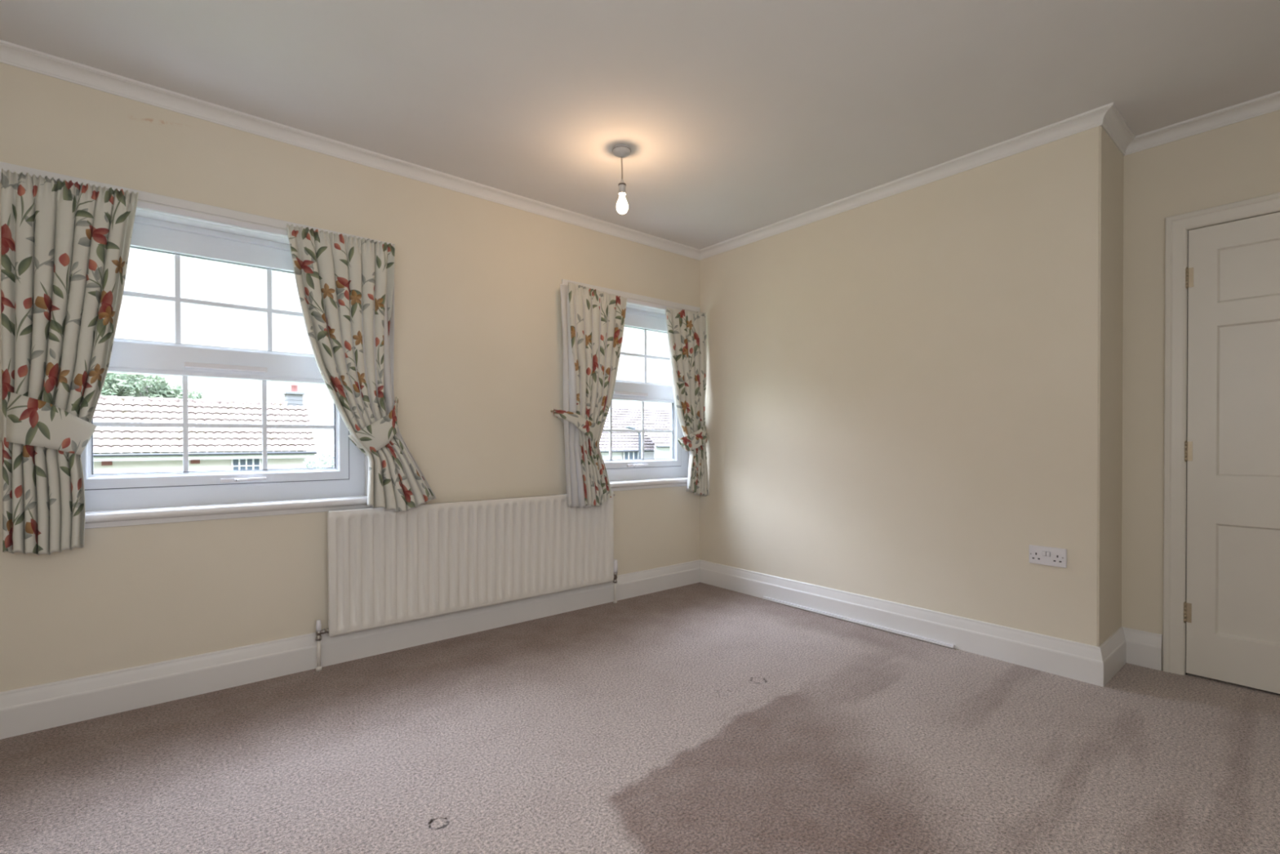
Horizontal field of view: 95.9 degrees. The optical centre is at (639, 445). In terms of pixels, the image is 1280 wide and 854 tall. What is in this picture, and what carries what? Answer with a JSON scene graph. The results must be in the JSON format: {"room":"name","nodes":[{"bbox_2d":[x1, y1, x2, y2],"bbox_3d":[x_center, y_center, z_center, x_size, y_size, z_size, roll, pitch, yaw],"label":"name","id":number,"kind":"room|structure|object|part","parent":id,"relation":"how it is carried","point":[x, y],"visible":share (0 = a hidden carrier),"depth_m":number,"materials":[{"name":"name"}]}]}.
{"room":"empty bedroom","nodes":[
{"label":"empty bedroom","id":0,"kind":"room"},
{"bbox_2d":[0,62,699,692],"bbox_3d":[-1.225,-0.198,3.115,4.100,2.451,0.300,0,1,-40],"label":"wall","id":1,"kind":"structure","parent":0,"point":[477,366],"depth_m":2.67,"materials":[{"name":"beige paint"}]},
{"bbox_2d":[0,389,96,455],"bbox_3d":[-2.135,-0.083,2.056,0.290,0.239,0.122,0,1,-29],"label":"tieback","id":2,"kind":"object","parent":1,"relation":"attached to","point":[30,421],"visible":0.97,"depth_m":2.02,"materials":[{"name":"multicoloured fabric"}]},
{"bbox_2d":[0,161,392,244],"bbox_3d":[-1.772,-0.970,2.435,1.400,0.072,0.037,0,1,-40],"label":"track","id":3,"kind":"object","parent":1,"relation":"attached to","point":[148,202],"visible":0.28,"depth_m":2.38,"materials":[{"name":"white plastic"}]},
{"bbox_2d":[0,168,138,555],"bbox_3d":[-2.075,-0.290,2.117,0.361,1.367,0.067,-1,1,-44],"label":"curtain","id":4,"kind":"object","parent":3,"relation":"hanging from","point":[65,246],"visible":0.93,"depth_m":2.07,"materials":[{"name":"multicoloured fabric"}]},
{"bbox_2d":[286,222,435,511],"bbox_3d":[-1.298,-0.328,2.741,0.649,1.315,0.095,0,1,-40],"label":"curtain","id":5,"kind":"object","parent":3,"relation":"hanging from","point":[345,285],"visible":0.93,"depth_m":2.71,"materials":[{"name":"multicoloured fabric"}]},
{"bbox_2d":[80,208,373,528],"bbox_3d":[-1.805,-0.313,2.523,1.170,1.252,0.207,0,1,-40],"label":"window","id":6,"kind":"structure","parent":1,"relation":"in","point":[126,499],"depth_m":2.51,"materials":[{"name":"white plastic"}]},
{"bbox_3d":[-1.841,-0.094,2.569,0.982,0.526,0.053,0,1,-40],"label":"sash","id":7,"kind":"part","parent":6,"relation":"part of","materials":[{"name":"white plastic"}]},
{"bbox_2d":[183,361,267,372],"bbox_3d":[-1.817,-0.344,2.541,0.300,0.022,0.021,0,1,-40],"label":"vent","id":8,"kind":"object","parent":6,"relation":"attached to","point":[188,366],"depth_m":2.53,"materials":[{"name":"white plastic"}]},
{"bbox_3d":[-1.782,0.284,2.501,1.170,0.058,0.138,0,1,-40],"label":"sill","id":9,"kind":"part","parent":6,"relation":"part of","materials":[{"name":"white paint"}]},
{"bbox_3d":[-1.813,0.154,2.553,0.074,0.019,0.009,0,1,-40],"label":"handle","id":10,"kind":"part","parent":6,"relation":"part of","materials":[{"name":"white plastic"}]},
{"bbox_3d":[-1.745,0.154,2.583,0.122,0.018,0.024,0,1,-31],"label":"lever","id":11,"kind":"part","parent":6,"relation":"part of","materials":[{"name":"white plastic"}]},
{"bbox_2d":[0,560,699,739],"bbox_3d":[-1.044,0.947,3.064,3.900,0.161,0.022,0,1,-40],"label":"baseboard","id":12,"kind":"structure","parent":1,"relation":"attached to","point":[24,710],"depth_m":2.54,"materials":[{"name":"white wood"}]},
{"bbox_2d":[347,397,398,456],"bbox_3d":[-1.274,-0.095,2.786,0.250,0.293,0.143,0,1,-40],"label":"tieback","id":13,"kind":"object","parent":1,"relation":"attached to","point":[378,434],"visible":0.98,"depth_m":2.73,"materials":[{"name":"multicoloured fabric"}]},
{"bbox_2d":[315,490,617,671],"bbox_3d":[-0.828,0.662,3.211,1.742,0.728,0.068,0,1,-40],"label":"radiator","id":14,"kind":"object","parent":1,"relation":"attached to","point":[385,567],"visible":0.91,"depth_m":3.05,"materials":[{"name":"metal"}]},
{"bbox_2d":[550,408,599,441],"bbox_3d":[-0.373,-0.113,3.534,0.315,0.222,0.146,0,1,-40],"label":"tieback","id":15,"kind":"object","parent":1,"relation":"attached to","point":[589,428],"visible":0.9,"depth_m":3.47,"materials":[{"name":"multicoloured fabric"}]},
{"bbox_2d":[565,303,689,493],"bbox_3d":[-0.051,-0.328,3.982,1.170,1.252,0.207,0,1,-40],"label":"window","id":16,"kind":"structure","parent":1,"relation":"in","point":[628,473],"depth_m":4.10,"materials":[{"name":"white plastic"}]},
{"bbox_3d":[-0.028,0.270,3.960,1.170,0.058,0.138,0,1,-40],"label":"sill","id":17,"kind":"part","parent":16,"relation":"part of","materials":[{"name":"white paint"}]},
{"bbox_2d":[613,391,648,396],"bbox_3d":[-0.064,-0.359,4.000,0.300,0.022,0.021,0,1,-40],"label":"vent","id":18,"kind":"object","parent":16,"relation":"attached to","point":[616,393],"depth_m":4.00,"materials":[{"name":"white plastic"}]},
{"bbox_3d":[0.009,0.139,4.042,0.122,0.018,0.024,0,1,-31],"label":"lever","id":19,"kind":"part","parent":16,"relation":"part of","materials":[{"name":"white plastic"}]},
{"bbox_3d":[-0.087,-0.109,4.027,0.982,0.526,0.053,0,1,-40],"label":"sash","id":20,"kind":"part","parent":16,"relation":"part of","materials":[{"name":"white plastic"}]},
{"bbox_3d":[-0.091,-0.354,4.030,1.140,1.200,0.082,0,1,-40],"label":"frame","id":21,"kind":"part","parent":16,"relation":"part of","materials":[{"name":"white plastic"}]},
{"bbox_2d":[561,279,699,311],"bbox_3d":[-0.011,-0.985,3.901,1.193,0.072,0.037,0,1,-40],"label":"track","id":22,"kind":"object","parent":1,"relation":"attached to","point":[632,299],"visible":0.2,"depth_m":3.92,"materials":[{"name":"white plastic"}]},
{"bbox_2d":[560,281,626,507],"bbox_3d":[-0.271,-0.299,3.587,0.496,1.365,0.090,0,1,-40],"label":"curtain","id":23,"kind":"object","parent":22,"relation":"hanging from","point":[593,321],"visible":0.97,"depth_m":3.54,"materials":[{"name":"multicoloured fabric"}]},
{"bbox_2d":[665,306,709,496],"bbox_3d":[0.338,-0.297,4.111,0.396,1.344,0.065,0,1,-39],"label":"curtain","id":24,"kind":"object","parent":22,"relation":"hanging from","point":[686,329],"visible":0.94,"depth_m":4.12,"materials":[{"name":"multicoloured fabric"}]},
{"bbox_2d":[677,423,706,451],"bbox_3d":[0.382,-0.071,4.167,0.274,0.226,0.140,0,1,-40],"label":"tieback","id":25,"kind":"object","parent":1,"relation":"attached to","point":[691,442],"visible":0.8,"depth_m":4.10,"materials":[{"name":"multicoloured fabric"}]},
{"bbox_2d":[0,582,1279,853],"bbox_3d":[0.326,1.096,1.746,4.718,0.120,4.400,0,1,-40],"label":"floor","id":26,"kind":"structure","parent":0,"point":[699,717],"depth_m":1.93,"materials":[{"name":"brown carpet"}]},
{"bbox_2d":[763,595,955,648],"bbox_3d":[1.201,1.010,3.365,0.020,0.015,1.194,0,1,-40],"label":"cable trunking","id":27,"kind":"object","parent":26,"relation":"on","point":[908,634],"visible":1,"depth_m":3.27,"materials":[{"name":"white plastic"}]},
{"bbox_2d":[0,0,1279,249],"bbox_3d":[0.321,-1.475,1.726,4.718,0.120,4.400,0,1,-40],"label":"ceiling","id":28,"kind":"structure","parent":0,"point":[735,117],"depth_m":2.21,"materials":[{"name":"white paint"}]},
{"bbox_2d":[612,144,631,195],"bbox_3d":[-0.088,-1.268,2.769,0.088,0.310,0.088,0,1,-40],"label":"pendant lamp","id":29,"kind":"object","parent":28,"relation":"hanging from","point":[621,151],"visible":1,"depth_m":2.75,"materials":[{"name":"white plastic"}]},
{"bbox_2d":[699,125,1123,646],"bbox_3d":[1.274,-0.207,3.642,0.418,2.451,2.686,0,1,-40],"label":"wall","id":30,"kind":"structure","parent":0,"point":[912,392],"depth_m":2.98,"materials":[{"name":"beige paint"}]},
{"bbox_2d":[0,40,1279,260],"bbox_3d":[0.353,-1.387,1.688,4.318,0.056,3.900,0,1,-40],"label":"trim","id":31,"kind":"structure","parent":30,"relation":"attached to","point":[1108,117],"depth_m":2.64,"materials":[{"name":"white paint"}]},
{"bbox_2d":[699,559,1103,686],"bbox_3d":[1.210,0.941,3.387,0.022,0.161,2.408,0,1,-40],"label":"baseboard","id":32,"kind":"structure","parent":30,"relation":"attached to","point":[1083,662],"depth_m":3.00,"materials":[{"name":"white wood"}]},
{"bbox_2d":[1029,544,1066,568],"bbox_3d":[1.849,0.502,2.618,0.018,0.084,0.144,0,1,-40],"label":"wall socket","id":33,"kind":"object","parent":30,"relation":"attached to","point":[1043,555],"visible":1,"depth_m":2.61,"materials":[{"name":"white plastic"}]},
{"bbox_2d":[1042,551,1046,555],"bbox_3d":[1.840,0.491,2.625,0.001,0.021,0.015,0,1,-40],"label":"switch","id":34,"kind":"object","parent":33,"relation":"attached to","point":[1044,553],"depth_m":2.62,"materials":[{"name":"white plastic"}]},
{"bbox_2d":[1098,626,1162,686],"bbox_3d":[2.173,0.946,2.556,0.440,0.161,0.146,0,1,-40],"label":"baseboard","id":35,"kind":"structure","parent":30,"relation":"attached to","point":[1126,645],"depth_m":2.66,"materials":[{"name":"white wood"}]},
{"bbox_2d":[1121,110,1279,644],"bbox_3d":[1.996,-0.205,3.258,0.200,2.451,4.200,0,1,-40],"label":"wall","id":36,"kind":"structure","parent":0,"point":[1240,161],"depth_m":2.66,"materials":[{"name":"beige paint"}]},
{"bbox_2d":[1162,192,1279,693],"bbox_3d":[2.666,0.000,2.267,0.100,2.056,0.909,0,1,-40],"label":"door","id":37,"kind":"structure","parent":36,"relation":"in","point":[1221,546],"depth_m":2.48,"materials":[{"name":"beige paint"}]},
{"bbox_3d":[2.686,0.581,2.288,0.022,0.489,0.580,0,1,-40],"label":"panel","id":38,"kind":"part","parent":37,"relation":"part of","materials":[{"name":"beige paint"}]},
{"bbox_3d":[2.685,-0.192,2.281,0.022,0.655,0.580,0,1,-40],"label":"panel","id":39,"kind":"part","parent":37,"relation":"part of","materials":[{"name":"beige paint"}]},
{"bbox_3d":[2.684,-0.731,2.277,0.022,0.240,0.580,0,1,-40],"label":"panel","id":40,"kind":"part","parent":37,"relation":"part of","materials":[{"name":"beige paint"}]},
{"label":"outside","id":41,"kind":"structure","parent":0,"visible":0},
{"bbox_3d":[-16.985,3.743,48.761,110.000,0.100,89.400,0,1,-40],"label":"ground","id":42,"kind":"structure","parent":41,"visible":0},
{"bbox_2d":[100,372,204,452],"bbox_3d":[-23.655,-0.182,25.892,9.337,8.153,3.865,0,1,-40],"label":"leafy tree","id":43,"kind":"object","parent":42,"relation":"on","point":[117,384],"visible":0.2,"depth_m":26.13,"materials":[{"name":"green plant"}]},
{"bbox_2d":[93,384,316,474],"bbox_3d":[-17.486,0.707,21.183,9.205,6.410,4.130,0,1,-40],"label":"cottage","id":44,"kind":"structure","parent":42,"relation":"on","point":[111,443],"depth_m":20.84,"materials":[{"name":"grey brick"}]},
{"bbox_2d":[290,384,297,391],"bbox_3d":[-14.415,-2.366,24.063,0.280,0.320,0.280,0,1,-40],"label":"chimney pot","id":45,"kind":"object","parent":44,"relation":"on","point":[294,387],"depth_m":23.97,"materials":[{"name":"red ceramic"}]},
{"bbox_2d":[303,448,333,467],"bbox_3d":[-9.413,2.015,18.265,2.394,3.814,1.876,0,1,-40],"label":"bush","id":46,"kind":"object","parent":42,"relation":"on","point":[310,464],"visible":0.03,"depth_m":17.78,"materials":[{"name":"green plant"}]},
{"bbox_2d":[626,426,635,429],"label":"street lamp","id":47,"kind":"object","parent":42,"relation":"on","point":[627,427],"depth_m":26.89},
{"bbox_2d":[599,406,670,459],"bbox_3d":[-3.577,0.453,38.600,18.685,6.594,4.140,0,1,-40],"label":"house","id":48,"kind":"structure","parent":42,"relation":"on","point":[624,444],"depth_m":40.19,"materials":[{"name":"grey tile"}]},
{"bbox_2d":[636,431,641,458],"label":"street lamp","id":49,"kind":"object","parent":42,"relation":"on","point":[639,441],"depth_m":27.30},
{"bbox_2d":[635,421,670,458],"bbox_3d":[1.493,1.022,39.699,2.752,5.421,2.340,0,1,-40],"label":"extension","id":50,"kind":"object","parent":42,"relation":"on","point":[661,440],"visible":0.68,"depth_m":39.14,"materials":[{"name":"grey tile"}]}
]}

